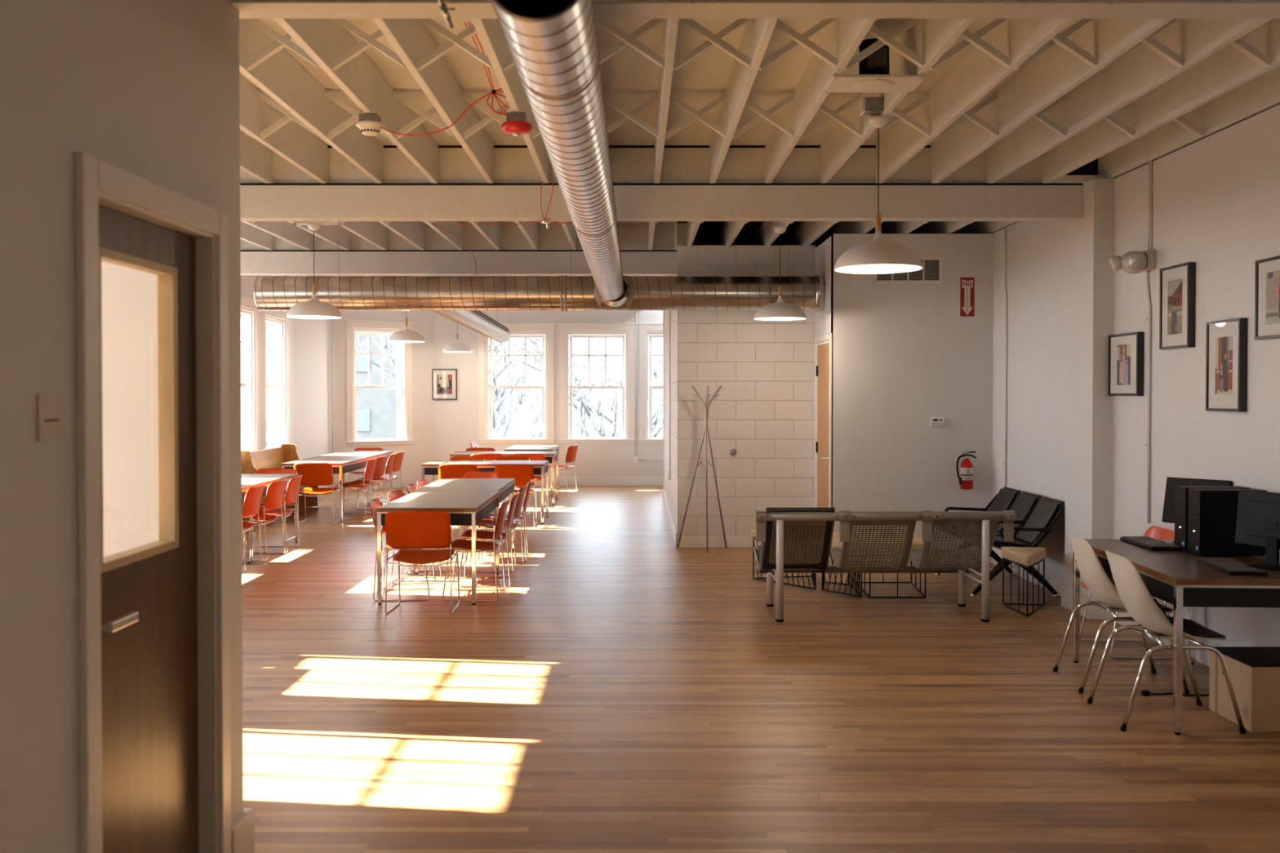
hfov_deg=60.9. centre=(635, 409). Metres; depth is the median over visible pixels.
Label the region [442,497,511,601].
chair
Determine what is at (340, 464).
work table
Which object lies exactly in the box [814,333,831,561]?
door
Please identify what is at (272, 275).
ceiling
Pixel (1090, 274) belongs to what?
column
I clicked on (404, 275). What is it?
trim
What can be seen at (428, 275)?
ceiling
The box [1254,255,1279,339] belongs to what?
framed photo
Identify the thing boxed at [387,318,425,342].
pendant lamp
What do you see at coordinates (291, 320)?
wall
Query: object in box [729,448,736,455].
pipe stub
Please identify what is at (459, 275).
ceiling
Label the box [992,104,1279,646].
wall
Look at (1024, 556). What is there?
stool
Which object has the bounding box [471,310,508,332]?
air vent
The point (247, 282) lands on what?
wall
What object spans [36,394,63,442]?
light switch
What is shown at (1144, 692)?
power cord
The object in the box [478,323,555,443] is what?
window
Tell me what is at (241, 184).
trim
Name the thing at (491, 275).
ceiling
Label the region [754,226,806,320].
pendant lamp
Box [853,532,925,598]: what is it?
table
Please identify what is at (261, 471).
chair
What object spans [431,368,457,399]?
framed photo
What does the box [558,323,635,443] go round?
window
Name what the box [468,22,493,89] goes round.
cable
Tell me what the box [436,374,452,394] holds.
print
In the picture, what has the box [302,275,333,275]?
ceiling
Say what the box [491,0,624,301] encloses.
spiral duct
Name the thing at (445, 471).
chair
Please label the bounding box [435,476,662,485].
baseboard
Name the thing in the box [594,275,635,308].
duct collar
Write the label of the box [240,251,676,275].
ceiling beam
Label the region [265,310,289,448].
window
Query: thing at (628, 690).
floor
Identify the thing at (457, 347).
pendant lamp
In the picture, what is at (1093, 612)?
baseboard
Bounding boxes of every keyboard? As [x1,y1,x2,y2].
[1120,536,1182,551]
[1195,557,1267,576]
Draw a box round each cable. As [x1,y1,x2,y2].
[380,91,492,135]
[432,222,476,275]
[457,222,573,224]
[464,22,493,89]
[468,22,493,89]
[486,88,507,115]
[540,180,544,219]
[544,163,553,219]
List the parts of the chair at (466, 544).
seat, frame, backrest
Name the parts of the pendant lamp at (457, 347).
lamp shade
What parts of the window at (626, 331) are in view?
sash, sash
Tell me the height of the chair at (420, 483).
0.770 m
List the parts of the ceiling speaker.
panel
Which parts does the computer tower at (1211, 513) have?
panel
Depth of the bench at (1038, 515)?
8.83 m
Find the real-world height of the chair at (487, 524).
0.770 m
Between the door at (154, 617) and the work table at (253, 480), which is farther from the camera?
the work table at (253, 480)
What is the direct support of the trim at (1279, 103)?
attached to the wall at (1215, 198)
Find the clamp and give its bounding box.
[541,218,550,229]
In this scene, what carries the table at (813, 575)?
on the floor
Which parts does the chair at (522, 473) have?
backrest, seat, frame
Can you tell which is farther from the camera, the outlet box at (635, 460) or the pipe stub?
the outlet box at (635, 460)
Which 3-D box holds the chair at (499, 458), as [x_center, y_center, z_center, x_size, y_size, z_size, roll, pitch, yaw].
[-1.680,1.031,14.604,0.490,0.770,0.504,0,1,0]
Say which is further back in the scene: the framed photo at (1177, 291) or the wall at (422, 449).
the wall at (422, 449)
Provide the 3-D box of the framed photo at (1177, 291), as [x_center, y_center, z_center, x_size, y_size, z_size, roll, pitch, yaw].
[3.397,-0.640,6.829,0.045,0.520,0.365,0,1,0]
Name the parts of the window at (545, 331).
sash, sash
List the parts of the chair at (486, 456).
backrest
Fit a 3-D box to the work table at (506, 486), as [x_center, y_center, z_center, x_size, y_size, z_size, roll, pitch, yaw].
[-1.630,1.100,10.551,0.762,0.745,1.460,0,1,0]
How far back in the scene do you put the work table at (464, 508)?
8.58 m
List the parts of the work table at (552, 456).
leg, leg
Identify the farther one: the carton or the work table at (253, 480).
the work table at (253, 480)
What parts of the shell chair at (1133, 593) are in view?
frame, frame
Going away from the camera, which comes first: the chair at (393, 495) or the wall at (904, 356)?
the chair at (393, 495)
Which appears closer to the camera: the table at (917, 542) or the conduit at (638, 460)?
the table at (917, 542)
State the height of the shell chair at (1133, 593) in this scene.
0.821 m
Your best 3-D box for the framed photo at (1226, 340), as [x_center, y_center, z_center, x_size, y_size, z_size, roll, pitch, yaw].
[3.397,-0.250,6.262,0.045,0.525,0.360,0,1,0]
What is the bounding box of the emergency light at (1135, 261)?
[1109,249,1155,273]
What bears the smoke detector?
attached to the ceiling joists at (1142, 69)
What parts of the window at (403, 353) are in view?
sash, sash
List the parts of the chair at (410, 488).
backrest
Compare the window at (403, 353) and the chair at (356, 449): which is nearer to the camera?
the chair at (356, 449)
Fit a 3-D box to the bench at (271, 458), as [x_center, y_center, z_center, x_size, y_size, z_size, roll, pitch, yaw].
[-4.775,0.962,14.555,0.530,0.910,1.870,0,1,0]
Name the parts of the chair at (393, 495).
backrest, frame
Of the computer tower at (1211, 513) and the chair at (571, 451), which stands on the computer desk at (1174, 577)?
the computer tower at (1211, 513)
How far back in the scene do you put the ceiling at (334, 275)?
14.77 m
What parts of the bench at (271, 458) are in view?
panel, backrest, panel, rail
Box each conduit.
[331,319,333,484]
[635,310,635,457]
[638,459,662,460]
[669,275,671,470]
[1001,228,1007,487]
[1142,271,1151,523]
[1146,149,1152,249]
[1150,160,1152,249]
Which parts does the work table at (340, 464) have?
leg, leg, rail, leg, leg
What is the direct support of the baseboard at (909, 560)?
attached to the wall at (904, 356)
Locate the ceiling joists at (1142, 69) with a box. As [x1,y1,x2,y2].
[239,18,1279,183]
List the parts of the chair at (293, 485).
seat, frame, backrest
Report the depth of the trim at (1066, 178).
7.91 m
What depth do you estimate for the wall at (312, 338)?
17.34 m
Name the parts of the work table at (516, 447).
leg, leg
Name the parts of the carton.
lid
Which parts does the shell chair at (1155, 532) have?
frame, frame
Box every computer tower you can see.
[1174,485,1250,551]
[1187,488,1266,555]
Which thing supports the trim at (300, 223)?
attached to the ceiling at (285, 230)
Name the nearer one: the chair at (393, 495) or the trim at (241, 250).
the chair at (393, 495)
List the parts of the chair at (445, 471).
backrest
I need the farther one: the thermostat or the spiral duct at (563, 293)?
the spiral duct at (563, 293)
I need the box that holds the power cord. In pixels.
[1141,689,1208,696]
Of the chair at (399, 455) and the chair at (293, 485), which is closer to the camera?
the chair at (293, 485)
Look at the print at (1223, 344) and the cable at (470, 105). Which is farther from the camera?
the print at (1223, 344)
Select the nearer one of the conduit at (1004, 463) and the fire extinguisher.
the conduit at (1004, 463)
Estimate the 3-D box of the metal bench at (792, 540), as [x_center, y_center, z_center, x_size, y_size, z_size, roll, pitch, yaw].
[1.791,1.101,8.152,1.878,0.810,0.871,0,1,0]
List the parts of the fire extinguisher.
handle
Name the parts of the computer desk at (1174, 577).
leg, leg, rail, leg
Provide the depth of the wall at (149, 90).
2.50 m
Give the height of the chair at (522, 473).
0.770 m
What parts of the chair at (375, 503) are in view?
backrest, seat, frame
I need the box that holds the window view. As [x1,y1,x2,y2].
[265,321,396,446]
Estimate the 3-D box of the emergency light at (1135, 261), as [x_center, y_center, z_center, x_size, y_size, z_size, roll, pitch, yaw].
[3.292,-0.976,7.222,0.254,0.152,0.210,0,1,0]
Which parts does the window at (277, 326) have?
sash, sash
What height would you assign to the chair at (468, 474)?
0.772 m
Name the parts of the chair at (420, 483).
backrest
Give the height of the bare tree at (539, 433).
8.852 m
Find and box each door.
[75,151,231,852]
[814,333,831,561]
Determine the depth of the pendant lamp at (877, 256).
5.97 m
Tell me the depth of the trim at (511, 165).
8.00 m
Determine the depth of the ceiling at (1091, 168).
8.01 m
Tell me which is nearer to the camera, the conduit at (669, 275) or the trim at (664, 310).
the conduit at (669, 275)
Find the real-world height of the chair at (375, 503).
0.770 m
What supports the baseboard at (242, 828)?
attached to the wall at (149, 90)
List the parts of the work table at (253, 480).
leg, leg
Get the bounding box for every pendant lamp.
[286,222,342,319]
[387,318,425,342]
[443,322,471,352]
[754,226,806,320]
[834,114,922,274]
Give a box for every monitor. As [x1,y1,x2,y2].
[1161,476,1232,523]
[1235,489,1279,570]
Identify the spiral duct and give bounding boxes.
[253,239,825,311]
[432,310,510,342]
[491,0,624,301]
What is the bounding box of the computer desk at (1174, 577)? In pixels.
[1072,538,1279,735]
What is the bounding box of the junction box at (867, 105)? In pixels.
[858,96,884,115]
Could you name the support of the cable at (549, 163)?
attached to the ceiling joists at (1142, 69)
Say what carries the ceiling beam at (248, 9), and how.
attached to the wall at (129, 295)
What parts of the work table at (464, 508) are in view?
leg, leg, rail, leg, leg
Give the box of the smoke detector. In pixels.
[355,113,384,136]
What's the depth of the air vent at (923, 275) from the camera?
10.39 m
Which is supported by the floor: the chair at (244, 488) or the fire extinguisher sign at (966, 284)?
the chair at (244, 488)
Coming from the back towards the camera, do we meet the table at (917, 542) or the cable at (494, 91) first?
the table at (917, 542)
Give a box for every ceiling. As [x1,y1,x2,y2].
[239,18,1081,275]
[240,221,576,249]
[271,275,302,275]
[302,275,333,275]
[333,275,364,275]
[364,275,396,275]
[427,275,458,275]
[458,275,488,275]
[490,275,515,275]
[676,221,840,248]
[1066,158,1097,174]
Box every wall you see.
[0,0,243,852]
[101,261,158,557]
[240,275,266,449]
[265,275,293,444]
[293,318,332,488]
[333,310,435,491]
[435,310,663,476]
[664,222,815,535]
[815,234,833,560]
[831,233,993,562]
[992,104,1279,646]
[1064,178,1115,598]
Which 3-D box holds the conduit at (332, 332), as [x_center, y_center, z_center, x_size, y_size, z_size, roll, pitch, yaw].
[-4.990,-0.255,17.928,0.030,3.150,0.032,0,1,0]
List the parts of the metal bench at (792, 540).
leg, leg, rail, leg, leg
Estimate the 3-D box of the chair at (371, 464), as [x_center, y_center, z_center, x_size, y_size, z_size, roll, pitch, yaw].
[-3.672,1.034,14.326,0.504,0.770,0.490,0,1,0]
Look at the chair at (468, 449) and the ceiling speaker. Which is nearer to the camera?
the ceiling speaker
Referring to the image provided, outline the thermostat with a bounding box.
[929,417,944,426]
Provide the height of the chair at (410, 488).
0.770 m
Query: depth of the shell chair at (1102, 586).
5.98 m
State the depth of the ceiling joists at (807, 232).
10.92 m
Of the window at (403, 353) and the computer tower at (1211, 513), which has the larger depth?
the window at (403, 353)
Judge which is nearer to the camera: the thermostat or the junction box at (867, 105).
the junction box at (867, 105)
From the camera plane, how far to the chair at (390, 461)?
15.38 m
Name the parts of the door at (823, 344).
handle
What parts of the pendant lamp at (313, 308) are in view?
cord, lamp shade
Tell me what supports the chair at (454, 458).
on the floor
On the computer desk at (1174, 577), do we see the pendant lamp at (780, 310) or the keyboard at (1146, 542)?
the keyboard at (1146, 542)
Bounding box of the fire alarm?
[501,111,532,137]
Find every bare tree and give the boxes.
[355,331,541,431]
[373,337,648,438]
[488,337,663,438]
[648,337,663,425]
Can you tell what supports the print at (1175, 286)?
attached to the framed photo at (1177, 291)
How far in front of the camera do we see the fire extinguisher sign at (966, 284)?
10.40 m
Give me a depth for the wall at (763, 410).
11.45 m
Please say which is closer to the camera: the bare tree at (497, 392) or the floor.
the floor
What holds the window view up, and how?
on the ground
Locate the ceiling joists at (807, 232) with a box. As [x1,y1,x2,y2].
[648,221,1013,249]
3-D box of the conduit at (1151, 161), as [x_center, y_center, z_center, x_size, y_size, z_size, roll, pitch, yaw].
[3.412,-1.381,7.203,0.011,0.680,0.012,0,1,0]
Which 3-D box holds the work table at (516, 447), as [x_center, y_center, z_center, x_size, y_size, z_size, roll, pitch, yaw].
[-1.690,0.998,17.896,0.762,0.745,1.460,0,1,0]
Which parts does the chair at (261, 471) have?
frame, backrest, frame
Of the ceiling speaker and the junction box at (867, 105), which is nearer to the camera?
the ceiling speaker
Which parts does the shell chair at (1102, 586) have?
frame, frame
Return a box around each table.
[241,474,298,562]
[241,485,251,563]
[281,456,370,522]
[314,451,392,510]
[376,491,499,604]
[413,478,515,573]
[421,460,548,524]
[449,451,558,505]
[504,444,559,496]
[751,528,816,589]
[822,531,862,597]
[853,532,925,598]
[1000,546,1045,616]
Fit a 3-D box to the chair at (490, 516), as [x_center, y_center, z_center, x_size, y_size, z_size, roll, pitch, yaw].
[-1.247,1.086,10.658,0.504,0.770,0.490,0,1,-4]
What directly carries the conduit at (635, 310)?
attached to the wall at (456, 421)
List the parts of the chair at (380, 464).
frame, seat, frame, backrest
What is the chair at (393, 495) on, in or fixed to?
on the floor
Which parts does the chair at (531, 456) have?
backrest, seat, frame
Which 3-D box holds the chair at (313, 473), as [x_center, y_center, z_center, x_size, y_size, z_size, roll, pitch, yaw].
[-3.985,1.044,13.648,0.490,0.770,0.504,0,1,0]
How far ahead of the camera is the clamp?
7.96 m
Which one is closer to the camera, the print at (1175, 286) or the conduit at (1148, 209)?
the print at (1175, 286)
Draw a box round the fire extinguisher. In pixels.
[955,451,976,489]
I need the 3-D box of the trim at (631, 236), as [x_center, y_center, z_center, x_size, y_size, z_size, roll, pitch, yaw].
[-2.305,-1.846,11.705,5.450,0.285,0.040,0,1,0]
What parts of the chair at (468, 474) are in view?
frame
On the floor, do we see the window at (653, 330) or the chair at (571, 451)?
the chair at (571, 451)
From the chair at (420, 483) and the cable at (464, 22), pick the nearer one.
the cable at (464, 22)
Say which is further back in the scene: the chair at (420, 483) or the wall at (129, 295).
the chair at (420, 483)
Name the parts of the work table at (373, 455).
leg, leg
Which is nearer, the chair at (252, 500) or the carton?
the carton
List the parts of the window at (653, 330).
sash, sash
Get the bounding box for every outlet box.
[632,457,638,462]
[667,469,671,479]
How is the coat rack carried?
on the floor
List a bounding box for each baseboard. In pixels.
[231,808,254,852]
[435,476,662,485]
[662,488,677,547]
[677,535,760,547]
[837,550,990,563]
[990,546,1223,666]
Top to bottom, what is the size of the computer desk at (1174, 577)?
0.745 m
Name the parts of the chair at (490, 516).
seat, backrest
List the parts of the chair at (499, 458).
backrest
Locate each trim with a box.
[240,147,1041,182]
[240,182,1082,185]
[240,223,675,249]
[240,249,676,251]
[293,221,343,225]
[327,145,931,147]
[404,275,435,275]
[662,310,664,489]
[991,102,1279,233]
[1050,174,1103,182]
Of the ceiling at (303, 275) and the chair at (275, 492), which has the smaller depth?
the chair at (275, 492)
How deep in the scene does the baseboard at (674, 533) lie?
13.07 m
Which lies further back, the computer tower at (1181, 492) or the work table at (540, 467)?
the work table at (540, 467)
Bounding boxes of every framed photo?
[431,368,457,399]
[1107,332,1143,395]
[1159,262,1195,349]
[1205,317,1248,411]
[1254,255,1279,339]
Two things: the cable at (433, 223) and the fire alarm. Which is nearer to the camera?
the fire alarm
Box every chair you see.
[241,468,297,541]
[241,479,287,561]
[241,484,264,572]
[244,475,302,553]
[293,462,339,524]
[333,457,377,519]
[342,455,387,514]
[346,448,383,499]
[356,453,396,509]
[365,451,404,505]
[368,497,436,601]
[384,511,459,613]
[387,489,453,584]
[405,484,463,572]
[417,479,471,562]
[438,464,478,526]
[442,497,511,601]
[449,456,484,460]
[453,471,502,545]
[458,490,519,587]
[465,448,495,451]
[468,484,528,572]
[470,453,506,502]
[480,479,533,563]
[490,456,529,516]
[494,463,537,526]
[511,453,546,506]
[543,444,578,492]
[1053,533,1190,696]
[1080,525,1174,658]
[1086,550,1246,733]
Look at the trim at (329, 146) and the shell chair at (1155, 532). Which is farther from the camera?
the trim at (329, 146)
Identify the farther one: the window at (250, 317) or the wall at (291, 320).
the wall at (291, 320)
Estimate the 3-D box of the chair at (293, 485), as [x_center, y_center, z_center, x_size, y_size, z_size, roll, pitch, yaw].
[-3.727,1.077,11.268,0.504,0.770,0.490,0,1,-3]
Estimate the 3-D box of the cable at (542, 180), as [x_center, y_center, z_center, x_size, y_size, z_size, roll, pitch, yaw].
[-0.663,-1.578,7.893,0.052,0.407,0.038,0,1,0]
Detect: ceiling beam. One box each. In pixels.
[231,0,1279,18]
[240,185,1083,221]
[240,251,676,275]
[951,66,1279,233]
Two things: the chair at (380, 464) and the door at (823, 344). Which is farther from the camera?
the chair at (380, 464)
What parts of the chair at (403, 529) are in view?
frame, backrest, seat, frame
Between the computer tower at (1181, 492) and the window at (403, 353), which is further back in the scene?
the window at (403, 353)
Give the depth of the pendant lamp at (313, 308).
9.77 m
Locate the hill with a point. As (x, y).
(522, 422)
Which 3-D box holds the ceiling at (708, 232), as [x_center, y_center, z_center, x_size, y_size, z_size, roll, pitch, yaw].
[2.020,-1.767,13.577,3.160,0.595,6.300,0,1,0]
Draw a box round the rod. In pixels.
[438,0,455,28]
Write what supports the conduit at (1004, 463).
attached to the wall at (1215, 198)
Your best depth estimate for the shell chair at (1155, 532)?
6.93 m
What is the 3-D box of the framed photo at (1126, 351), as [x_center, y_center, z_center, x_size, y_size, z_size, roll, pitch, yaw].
[3.397,-0.307,7.546,0.045,0.430,0.450,0,1,0]
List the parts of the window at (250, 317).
sash, sash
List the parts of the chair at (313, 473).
frame, backrest, seat, frame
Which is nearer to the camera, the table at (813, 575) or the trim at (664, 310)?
the table at (813, 575)
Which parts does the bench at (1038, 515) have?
armrest, armrest, leg, leg, armrest, armrest, leg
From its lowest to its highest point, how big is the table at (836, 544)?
0.445 m
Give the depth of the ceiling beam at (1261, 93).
6.68 m
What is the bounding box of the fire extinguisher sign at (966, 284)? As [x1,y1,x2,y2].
[960,277,974,316]
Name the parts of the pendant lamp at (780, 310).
cord, lamp shade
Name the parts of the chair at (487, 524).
frame, seat, frame, backrest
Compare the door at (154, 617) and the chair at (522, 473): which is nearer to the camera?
the door at (154, 617)
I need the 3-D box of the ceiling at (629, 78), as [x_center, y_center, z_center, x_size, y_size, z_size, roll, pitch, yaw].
[-0.850,-1.968,8.398,8.900,0.050,22.050,0,1,0]
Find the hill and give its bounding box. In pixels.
[488,334,663,438]
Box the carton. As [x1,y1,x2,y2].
[1208,646,1279,732]
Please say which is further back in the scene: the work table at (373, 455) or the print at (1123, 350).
the work table at (373, 455)
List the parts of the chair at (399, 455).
frame, seat, backrest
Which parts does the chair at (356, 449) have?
frame, seat, backrest, frame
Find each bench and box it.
[241,444,315,523]
[751,507,1020,622]
[934,486,1064,597]
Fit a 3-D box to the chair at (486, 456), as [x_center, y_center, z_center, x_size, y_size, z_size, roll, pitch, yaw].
[-2.120,1.015,15.727,0.490,0.770,0.504,0,1,0]
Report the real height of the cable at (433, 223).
0.314 m
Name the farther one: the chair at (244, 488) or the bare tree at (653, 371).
the bare tree at (653, 371)
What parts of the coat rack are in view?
rod, rod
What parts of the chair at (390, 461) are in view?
seat, frame, backrest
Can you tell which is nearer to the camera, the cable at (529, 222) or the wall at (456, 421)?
the cable at (529, 222)
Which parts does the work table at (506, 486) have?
leg, leg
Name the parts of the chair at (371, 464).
seat, frame, backrest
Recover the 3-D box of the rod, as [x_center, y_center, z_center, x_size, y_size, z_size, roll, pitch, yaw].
[-0.614,-1.308,3.539,0.046,0.103,0.133,0,1,14]
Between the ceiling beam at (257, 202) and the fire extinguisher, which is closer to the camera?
the ceiling beam at (257, 202)
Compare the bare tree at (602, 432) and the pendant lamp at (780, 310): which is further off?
the bare tree at (602, 432)
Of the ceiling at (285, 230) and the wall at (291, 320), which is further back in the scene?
the wall at (291, 320)
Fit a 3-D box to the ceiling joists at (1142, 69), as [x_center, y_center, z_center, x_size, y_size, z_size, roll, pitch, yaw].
[0.345,-1.760,5.586,6.104,0.284,4.820,0,1,0]
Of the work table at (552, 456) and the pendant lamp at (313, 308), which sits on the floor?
the work table at (552, 456)
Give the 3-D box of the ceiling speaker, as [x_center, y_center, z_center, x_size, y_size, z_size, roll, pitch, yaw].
[1.174,-1.699,5.377,0.450,0.212,0.270,0,1,0]
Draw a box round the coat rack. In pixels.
[676,385,727,552]
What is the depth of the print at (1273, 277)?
5.78 m
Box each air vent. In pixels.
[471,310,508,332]
[873,257,942,283]
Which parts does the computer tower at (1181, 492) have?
panel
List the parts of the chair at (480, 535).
seat, backrest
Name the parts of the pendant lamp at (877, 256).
bulb, lamp shade, cord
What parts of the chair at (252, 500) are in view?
frame, seat, frame, backrest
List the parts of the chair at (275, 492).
frame, seat, frame, backrest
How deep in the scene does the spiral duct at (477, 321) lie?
13.86 m
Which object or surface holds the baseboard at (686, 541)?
attached to the wall at (763, 410)
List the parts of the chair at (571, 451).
frame, seat, frame, backrest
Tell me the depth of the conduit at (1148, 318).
7.22 m
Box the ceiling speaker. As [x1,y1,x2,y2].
[822,38,925,92]
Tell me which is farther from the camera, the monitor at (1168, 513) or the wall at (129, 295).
the monitor at (1168, 513)
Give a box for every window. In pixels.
[240,295,259,451]
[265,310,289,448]
[345,319,413,446]
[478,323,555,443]
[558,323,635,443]
[637,323,663,443]
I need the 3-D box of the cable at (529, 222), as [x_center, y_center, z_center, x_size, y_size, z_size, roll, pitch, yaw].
[-1.036,-1.677,9.808,1.175,0.026,0.045,0,1,5]
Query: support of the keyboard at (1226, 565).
on the computer desk at (1174, 577)
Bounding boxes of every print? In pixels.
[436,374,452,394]
[1116,343,1130,385]
[1167,278,1182,334]
[1214,336,1232,394]
[1266,270,1279,324]
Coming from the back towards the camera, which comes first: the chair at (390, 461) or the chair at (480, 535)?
the chair at (390, 461)
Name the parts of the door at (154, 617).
handle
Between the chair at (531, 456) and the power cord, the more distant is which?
the chair at (531, 456)
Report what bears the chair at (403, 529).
on the floor
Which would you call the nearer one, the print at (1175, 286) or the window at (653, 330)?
the print at (1175, 286)
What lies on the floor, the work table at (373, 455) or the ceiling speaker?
the work table at (373, 455)
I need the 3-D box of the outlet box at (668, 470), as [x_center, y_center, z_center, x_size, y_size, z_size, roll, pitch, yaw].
[0.421,0.820,13.613,0.033,0.120,0.100,0,1,0]
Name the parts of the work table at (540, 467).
leg, leg, rail, leg, leg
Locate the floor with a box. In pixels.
[241,485,1279,852]

